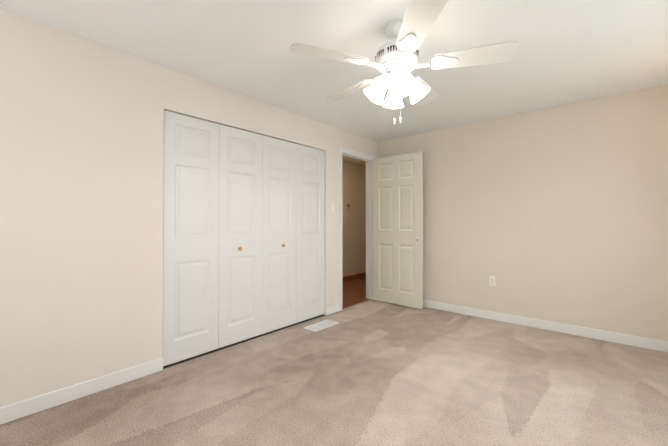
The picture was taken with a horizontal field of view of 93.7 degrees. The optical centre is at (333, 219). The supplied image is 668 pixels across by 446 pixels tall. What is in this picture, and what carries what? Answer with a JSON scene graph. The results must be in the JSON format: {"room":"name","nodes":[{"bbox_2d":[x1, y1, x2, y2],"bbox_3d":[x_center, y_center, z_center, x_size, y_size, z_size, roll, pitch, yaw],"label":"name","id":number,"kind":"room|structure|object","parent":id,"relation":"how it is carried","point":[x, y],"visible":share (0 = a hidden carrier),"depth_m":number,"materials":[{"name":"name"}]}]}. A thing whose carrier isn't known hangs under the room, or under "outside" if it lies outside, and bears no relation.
{"room":"empty bedroom","nodes":[
{"label":"empty bedroom","id":0,"kind":"room"},
{"bbox_2d":[0,8,376,406],"bbox_3d":[-0.379,0.001,4.281,0.800,2.440,7.740,0,-1,41],"label":"wall","id":1,"kind":"structure","parent":0,"point":[81,194],"depth_m":2.15,"materials":[{"name":"beige paint"}]},
{"bbox_2d":[0,358,162,424],"bbox_3d":[-1.943,1.148,1.833,0.014,0.100,1.766,0,-1,41],"label":"baseboard","id":2,"kind":"structure","parent":1,"relation":"attached to","point":[21,409],"depth_m":2.08,"materials":[{"name":"white wood"}]},
{"bbox_2d":[163,110,324,365],"bbox_3d":[-0.745,0.156,3.256,0.067,2.070,1.925,0,-1,41],"label":"bifold closet door","id":3,"kind":"structure","parent":1,"relation":"in","point":[243,235],"depth_m":3.02,"materials":[{"name":"white wood"}]},
{"bbox_2d":[326,304,338,314],"bbox_3d":[-0.017,1.169,4.066,0.014,0.100,0.254,0,-1,41],"label":"baseboard","id":4,"kind":"structure","parent":1,"relation":"attached to","point":[332,309],"depth_m":4.05,"materials":[{"name":"white wood"}]},
{"bbox_2d":[339,146,375,310],"bbox_3d":[0.305,0.126,4.553,0.152,2.195,0.884,0,-1,41],"label":"door frame","id":5,"kind":"structure","parent":1,"relation":"attached to","point":[353,154],"depth_m":4.80,"materials":[{"name":"white wood"}]},
{"bbox_2d":[373,151,422,308],"bbox_3d":[0.894,0.147,4.497,0.806,2.128,0.095,0,-1,42],"label":"hinged door","id":6,"kind":"structure","parent":1,"relation":"in","point":[398,229],"depth_m":4.45,"materials":[{"name":"white painted wood"},{"name":"satin nickel knob"}]},
{"bbox_2d":[0,299,667,445],"bbox_3d":[0.105,1.251,2.135,4.320,0.100,5.140,0,-1,41],"label":"floor carpet","id":7,"kind":"object","parent":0,"point":[371,372],"visible":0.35,"depth_m":2.16,"materials":[{"name":"beige carpet"}]},
{"bbox_2d":[304,319,338,331],"bbox_3d":[-0.140,1.211,3.578,0.185,0.007,0.395,0,-1,41],"label":"air vent register","id":8,"kind":"object","parent":7,"relation":"on","point":[321,325],"visible":1,"depth_m":3.57,"materials":[{"name":"white metal"}]},
{"bbox_2d":[0,0,667,164],"bbox_3d":[0.715,-1.278,3.349,4.950,0.100,7.740,0,-1,41],"label":"ceiling","id":9,"kind":"structure","parent":0,"point":[571,51],"depth_m":2.24,"materials":[{"name":"paint"}]},
{"bbox_2d":[289,0,519,124],"bbox_3d":[0.411,-0.919,2.047,1.329,0.643,1.312,0,-1,41],"label":"ceiling fan","id":10,"kind":"object","parent":9,"relation":"hanging from","point":[396,59],"visible":1,"depth_m":1.90,"materials":[{"name":"white"}]},
{"bbox_2d":[342,160,365,276],"bbox_3d":[0.143,0.020,6.372,0.120,2.440,3.890,0,-1,41],"label":"wall","id":11,"kind":"structure","parent":0,"point":[354,222],"depth_m":6.58,"materials":[{"name":"beige paint"}]},
{"bbox_2d":[346,204,349,216],"bbox_3d":[0.290,-0.187,6.433,0.027,0.265,0.092,0,-1,41],"label":"thermostat","id":12,"kind":"object","parent":11,"relation":"attached to","point":[347,208],"visible":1,"depth_m":6.42,"materials":[{"name":"beige plastic"}]},
{"bbox_2d":[342,272,365,280],"bbox_3d":[0.194,1.200,6.318,0.014,0.080,3.650,0,-1,41],"label":"baseboard","id":13,"kind":"structure","parent":11,"relation":"attached to","point":[353,276],"depth_m":6.56,"materials":[{"name":"brown wood"}]},
{"bbox_2d":[377,84,667,340],"bbox_3d":[2.047,-0.004,3.787,3.520,2.440,0.120,0,-1,41],"label":"wall","id":14,"kind":"structure","parent":0,"point":[558,214],"depth_m":3.39,"materials":[{"name":"beige paint"}]},
{"bbox_2d":[489,276,495,285],"bbox_3d":[1.923,0.746,3.803,0.070,0.116,0.008,0,-1,41],"label":"duplex electrical outlet","id":15,"kind":"object","parent":14,"relation":"attached to","point":[492,280],"visible":1,"depth_m":3.80,"materials":[{"name":"white plastic"}]},
{"bbox_2d":[423,300,667,351],"bbox_3d":[1.963,1.166,3.760,3.386,0.100,0.014,0,-1,41],"label":"baseboard","id":16,"kind":"structure","parent":14,"relation":"attached to","point":[642,342],"depth_m":3.36,"materials":[{"name":"white wood"}]},
{"label":"outside","id":17,"kind":"structure","parent":0,"visible":0},
{"bbox_2d":[342,276,370,308],"bbox_3d":[0.627,1.286,5.943,1.400,0.100,3.890,0,-1,41],"label":"floor","id":18,"kind":"structure","parent":17,"point":[354,291],"depth_m":5.35,"materials":[{"name":"brown wood"}]}
]}

